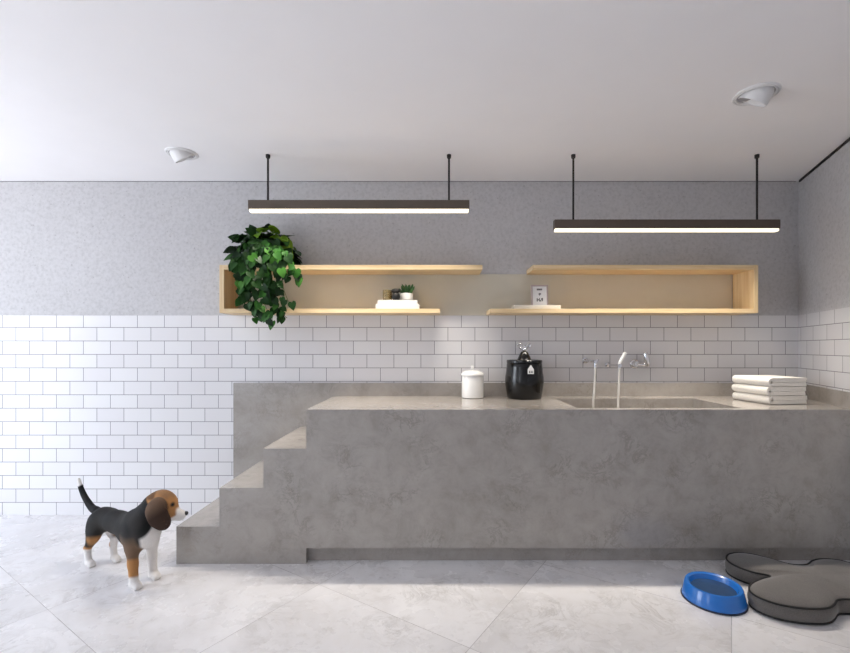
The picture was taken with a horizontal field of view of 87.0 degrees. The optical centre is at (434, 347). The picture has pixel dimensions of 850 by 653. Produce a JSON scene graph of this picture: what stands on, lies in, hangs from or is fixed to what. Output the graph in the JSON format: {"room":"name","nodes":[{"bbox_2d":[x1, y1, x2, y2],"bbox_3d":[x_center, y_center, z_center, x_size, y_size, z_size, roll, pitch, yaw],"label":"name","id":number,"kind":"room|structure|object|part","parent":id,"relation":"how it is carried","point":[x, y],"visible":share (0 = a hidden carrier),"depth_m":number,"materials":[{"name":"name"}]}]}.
{"room":"dog grooming room","nodes":[
{"label":"dog grooming room","id":0,"kind":"room"},
{"bbox_2d":[0,181,797,514],"bbox_3d":[-0.875,-0.001,3.400,7.750,2.482,0.140,0,0,0],"label":"wall","id":1,"kind":"structure","parent":0,"point":[120,363],"depth_m":3.33,"materials":[{"name":"concrete"}]},
{"bbox_2d":[233,383,334,478],"bbox_3d":[-1.114,0.750,3.318,0.750,0.981,0.021,0,0,0],"label":"backsplash","id":2,"kind":"structure","parent":1,"relation":"attached to","point":[263,413],"depth_m":3.31,"materials":[{"name":"grey concrete"}]},
{"bbox_2d":[0,181,795,181],"bbox_3d":[-0.956,-1.240,3.336,7.288,0.004,0.003,0,0,0],"label":"trim","id":3,"kind":"structure","parent":1,"relation":"attached to","point":[0,181],"depth_m":3.33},
{"bbox_2d":[238,274,731,314],"bbox_3d":[0.370,-0.395,3.328,3.660,0.305,0.014,0,0,0],"label":"panel","id":4,"kind":"object","parent":1,"relation":"attached to","point":[451,294],"visible":0.79,"depth_m":3.32,"materials":[{"name":"beige wood"}]},
{"bbox_2d":[219,265,481,314],"bbox_3d":[-0.582,-0.409,3.210,1.821,0.332,0.220,0,0,0],"label":"wall shelf","id":5,"kind":"object","parent":4,"relation":"attached to","point":[228,295],"visible":0.83,"depth_m":3.10,"materials":[{"name":"brown wood"}]},
{"bbox_3d":[-1.476,-0.409,3.210,0.032,0.332,0.220,0,0,0],"label":"panel","id":6,"kind":"part","parent":5,"relation":"part of","materials":[{"name":"brown wood"}]},
{"bbox_2d":[223,223,302,329],"bbox_3d":[-1.184,-0.504,3.123,0.607,0.775,0.400,0,0,0],"label":"trailing plant","id":7,"kind":"object","parent":5,"relation":"on","point":[270,252],"visible":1,"depth_m":2.98,"materials":[{"name":"green plant"}]},
{"bbox_2d":[375,304,419,308],"bbox_3d":[-0.263,-0.290,3.215,0.306,0.037,0.170,0,0,0],"label":"book","id":8,"kind":"object","parent":5,"relation":"on","point":[377,306],"visible":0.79,"depth_m":3.13,"materials":[{"name":"white paper"}]},
{"bbox_2d":[378,300,417,303],"bbox_3d":[-0.263,-0.323,3.215,0.278,0.027,0.165,0,0,0],"label":"book","id":9,"kind":"object","parent":8,"relation":"on","point":[379,301],"visible":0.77,"depth_m":3.13,"materials":[{"name":"white paper"}]},
{"bbox_2d":[383,290,391,299],"bbox_3d":[-0.338,-0.373,3.190,0.066,0.075,0.066,0,0,0],"label":"tumbler","id":10,"kind":"object","parent":9,"relation":"on","point":[387,294],"visible":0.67,"depth_m":3.16,"materials":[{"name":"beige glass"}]},
{"bbox_2d":[391,289,399,299],"bbox_3d":[-0.275,-0.378,3.157,0.060,0.083,0.060,0,0,45],"label":"figurine","id":11,"kind":"object","parent":9,"relation":"on","point":[395,296],"visible":0.95,"depth_m":3.14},
{"bbox_2d":[400,293,412,299],"bbox_3d":[-0.205,-0.364,3.225,0.096,0.056,0.096,0,0,25],"label":"pot","id":12,"kind":"object","parent":9,"relation":"on","point":[403,296],"depth_m":3.18,"materials":[{"name":"ceramic"}]},
{"bbox_2d":[399,284,414,299],"bbox_3d":[-0.205,-0.400,3.225,0.126,0.128,0.126,0,0,0],"label":"succulent","id":13,"kind":"object","parent":9,"relation":"on","point":[406,291],"visible":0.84,"depth_m":3.19,"materials":[{"name":"green plant"}]},
{"bbox_2d":[486,265,757,314],"bbox_3d":[1.308,-0.409,3.210,1.856,0.332,0.220,0,0,0],"label":"wall shelf","id":14,"kind":"object","parent":4,"relation":"attached to","point":[745,277],"visible":1,"depth_m":3.10,"materials":[{"name":"brown wood"}]},
{"bbox_2d":[511,305,560,308],"bbox_3d":[0.716,-0.286,3.190,0.328,0.028,0.120,0,0,0],"label":"tray","id":15,"kind":"object","parent":14,"relation":"on","point":[513,306],"visible":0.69,"depth_m":3.13,"materials":[{"name":"white"}]},
{"bbox_2d":[531,285,547,304],"bbox_3d":[0.748,-0.375,3.205,0.120,0.153,0.030,0,0,0],"label":"picture frame","id":16,"kind":"object","parent":15,"relation":"on","point":[539,293],"visible":0.91,"depth_m":3.20,"materials":[{"name":"white paper"}]},
{"bbox_3d":[2.221,-0.409,3.210,0.031,0.332,0.220,0,0,0],"label":"panel","id":17,"kind":"part","parent":14,"relation":"part of","materials":[{"name":"brown wood"}]},
{"bbox_2d":[335,383,734,395],"bbox_3d":[0.976,0.327,3.318,3.432,0.135,0.021,0,0,0],"label":"backsplash","id":18,"kind":"structure","parent":1,"relation":"attached to","point":[341,389],"depth_m":3.31,"materials":[{"name":"grey concrete"}]},
{"bbox_2d":[630,352,649,368],"bbox_3d":[1.506,0.091,3.295,0.138,0.124,0.068,0,0,33],"label":"mixer tap","id":19,"kind":"object","parent":1,"relation":"attached to","point":[634,363],"visible":1,"depth_m":3.27,"materials":[{"name":"silver metal"}]},
{"bbox_3d":[1.540,0.083,3.263,0.054,0.109,0.039,0,0,-33],"label":"lever","id":20,"kind":"part","parent":19,"relation":"part of","materials":[{"name":"silver metal"}]},
{"bbox_2d":[0,0,849,180],"bbox_3d":[-0.875,-1.292,0.815,7.750,0.100,5.330,0,0,0],"label":"ceiling","id":21,"kind":"structure","parent":0,"point":[91,90],"depth_m":2.11,"materials":[{"name":"white paint"}]},
{"bbox_2d":[165,147,198,162],"bbox_3d":[-1.614,-1.243,2.858,0.188,0.135,0.188,0,0,0],"label":"ceiling spotlight","id":22,"kind":"object","parent":21,"relation":"attached to","point":[178,154],"visible":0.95,"depth_m":2.81,"materials":[{"name":"white metal"}]},
{"bbox_2d":[248,154,468,212],"bbox_3d":[-0.486,-1.057,2.880,1.413,0.370,0.046,0,0,0],"label":"pendant lamp","id":23,"kind":"object","parent":21,"relation":"hanging from","point":[254,206],"visible":1,"depth_m":2.86,"materials":[{"name":"brown metal"}]},
{"bbox_3d":[-1.074,-1.088,2.880,0.013,0.288,0.013,0,0,0],"label":"rod","id":24,"kind":"part","parent":23,"relation":"part of","materials":[{"name":"black metal"}]},
{"bbox_2d":[249,209,468,212],"bbox_3d":[-0.486,-0.886,2.880,1.403,0.028,0.036,0,0,0],"label":"diffuser","id":25,"kind":"object","parent":23,"relation":"attached to","point":[250,210],"depth_m":2.86,"materials":[{"name":"beige plastic"}]},
{"bbox_3d":[0.090,-1.088,2.880,0.013,0.288,0.013,0,0,0],"label":"rod","id":26,"kind":"part","parent":23,"relation":"part of","materials":[{"name":"black metal"}]},
{"bbox_2d":[553,154,779,231],"bbox_3d":[1.484,-0.995,2.880,1.438,0.494,0.046,0,0,0],"label":"pendant lamp","id":27,"kind":"object","parent":21,"relation":"hanging from","point":[559,225],"visible":1,"depth_m":2.86,"materials":[{"name":"brown metal"}]},
{"bbox_3d":[0.889,-1.026,2.880,0.013,0.412,0.013,0,0,0],"label":"rod","id":28,"kind":"part","parent":27,"relation":"part of","materials":[{"name":"black metal"}]},
{"bbox_2d":[554,228,778,231],"bbox_3d":[1.484,-0.762,2.880,1.428,0.028,0.036,0,0,0],"label":"diffuser","id":29,"kind":"object","parent":27,"relation":"attached to","point":[555,229],"depth_m":2.86,"materials":[{"name":"beige plastic"}]},
{"bbox_3d":[2.070,-1.026,2.880,0.013,0.412,0.013,0,0,0],"label":"rod","id":30,"kind":"part","parent":27,"relation":"part of","materials":[{"name":"black metal"}]},
{"bbox_2d":[732,82,781,106],"bbox_3d":[1.570,-1.243,2.191,0.198,0.138,0.198,0,0,0],"label":"ceiling spotlight","id":31,"kind":"object","parent":21,"relation":"attached to","point":[760,94],"visible":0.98,"depth_m":2.15,"materials":[{"name":"white metal"}]},
{"bbox_2d":[0,515,849,652],"bbox_3d":[-0.875,1.290,0.815,7.750,0.100,5.330,0,0,0],"label":"floor","id":32,"kind":"structure","parent":0,"point":[51,602],"depth_m":2.16,"materials":[{"name":"tile"}]},
{"bbox_2d":[77,478,188,590],"bbox_3d":[-1.751,0.993,2.511,0.899,0.495,0.220,0,0,29],"label":"dog","id":33,"kind":"object","parent":32,"relation":"on","point":[140,528],"visible":1,"depth_m":2.34},
{"bbox_2d":[176,383,849,563],"bbox_3d":[0.602,0.750,2.951,4.181,0.981,0.756,0,0,0],"label":"counter","id":34,"kind":"object","parent":32,"relation":"on","point":[322,471],"depth_m":2.57,"materials":[{"name":"grey concrete"}]},
{"bbox_2d":[461,365,483,398],"bbox_3d":[0.268,0.239,3.190,0.168,0.230,0.168,0,0,0],"label":"canister","id":35,"kind":"object","parent":34,"relation":"on","point":[472,380],"visible":1,"depth_m":3.12,"materials":[{"name":"white ceramic"}]},
{"bbox_3d":[0.268,0.176,3.190,0.168,0.039,0.168,0,0,0],"label":"lid","id":36,"kind":"part","parent":35,"relation":"part of","materials":[{"name":"white ceramic"}]},
{"bbox_2d":[505,343,543,399],"bbox_3d":[0.631,0.158,3.165,0.269,0.392,0.269,0,0,30],"label":"canister","id":37,"kind":"object","parent":34,"relation":"on","point":[524,378],"visible":1,"depth_m":3.06,"materials":[{"name":"black ceramic"}]},
{"bbox_3d":[0.631,0.065,3.165,0.247,0.083,0.247,0,0,0],"label":"lid","id":38,"kind":"part","parent":37,"relation":"part of","materials":[{"name":"black ceramic"}]},
{"bbox_3d":[0.845,0.772,2.593,3.169,0.756,0.040,0,0,0],"label":"panel","id":39,"kind":"part","parent":34,"relation":"part of","materials":[{"name":"grey concrete"}]},
{"bbox_2d":[306,396,849,416],"bbox_3d":[0.973,0.374,2.941,3.425,0.040,0.735,0,0,0],"label":"countertop","id":40,"kind":"structure","parent":34,"relation":"on","point":[336,406],"depth_m":2.62,"materials":[{"name":"grey concrete"}]},
{"bbox_2d":[582,352,626,407],"bbox_3d":[1.207,0.398,3.186,0.235,0.736,0.286,0,0,0],"label":"faucet","id":41,"kind":"object","parent":34,"relation":"in","point":[584,360],"visible":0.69,"depth_m":3.11,"materials":[{"name":"silver metal"}]},
{"bbox_2d":[582,358,598,367],"bbox_3d":[1.116,0.103,3.213,0.046,0.064,0.231,0,0,0],"label":"handle","id":42,"kind":"object","parent":41,"relation":"attached to","point":[584,360],"depth_m":3.17,"materials":[{"name":"silver metal"}]},
{"bbox_2d":[569,404,707,407],"bbox_3d":[1.325,0.594,2.893,1.010,0.400,0.535,0,0,0],"label":"basin","id":43,"kind":"object","parent":34,"relation":"in","point":[575,405],"depth_m":3.14,"materials":[{"name":"grey concrete"}]},
{"bbox_2d":[732,391,806,404],"bbox_3d":[2.190,0.326,2.945,0.262,0.056,0.300,0,0,-6],"label":"towel","id":44,"kind":"object","parent":34,"relation":"on","point":[766,399],"visible":0.91,"depth_m":2.81,"materials":[{"name":"white fabric"}]},
{"bbox_2d":[732,383,805,395],"bbox_3d":[2.184,0.270,2.945,0.262,0.056,0.300,0,0,-4],"label":"towel","id":45,"kind":"object","parent":44,"relation":"on","point":[747,388],"visible":0.96,"depth_m":2.80,"materials":[{"name":"white fabric"}]},
{"bbox_2d":[732,375,806,386],"bbox_3d":[2.188,0.213,2.945,0.262,0.056,0.300,0,0,-6],"label":"towel","id":46,"kind":"object","parent":45,"relation":"on","point":[762,380],"visible":1,"depth_m":2.82,"materials":[{"name":"white fabric"}]},
{"bbox_2d":[680,571,748,615],"bbox_3d":[1.376,1.202,2.214,0.286,0.076,0.286,0,0,0],"label":"pet bowl","id":47,"kind":"object","parent":32,"relation":"on","point":[710,592],"visible":1,"depth_m":2.17,"materials":[{"name":"blue plastic"}]},
{"bbox_2d":[725,552,849,624],"bbox_3d":[1.884,1.188,2.274,0.770,0.103,0.562,0,0,0],"label":"dog bed","id":48,"kind":"object","parent":32,"relation":"on","point":[817,591],"visible":1,"depth_m":2.15,"materials":[{"name":"grey fabric"}]},
{"bbox_2d":[798,141,849,391],"bbox_3d":[1.814,-0.001,0.757,0.121,2.482,5.480,0,0,20],"label":"wall","id":49,"kind":"structure","parent":0,"point":[824,194],"depth_m":2.94,"materials":[{"name":"tile"}]},
{"bbox_2d":[799,137,849,181],"bbox_3d":[1.753,-1.234,0.758,0.008,0.015,5.440,0,0,20],"label":"trim","id":50,"kind":"structure","parent":49,"relation":"attached to","point":[848,139],"depth_m":2.92,"materials":[{"name":"black metal"}]},
{"bbox_2d":[804,385,849,408],"bbox_3d":[2.544,0.307,2.946,0.020,0.097,0.787,0,0,20],"label":"backsplash","id":51,"kind":"structure","parent":49,"relation":"attached to","point":[839,398],"depth_m":2.83,"materials":[{"name":"grey concrete"}]}
]}

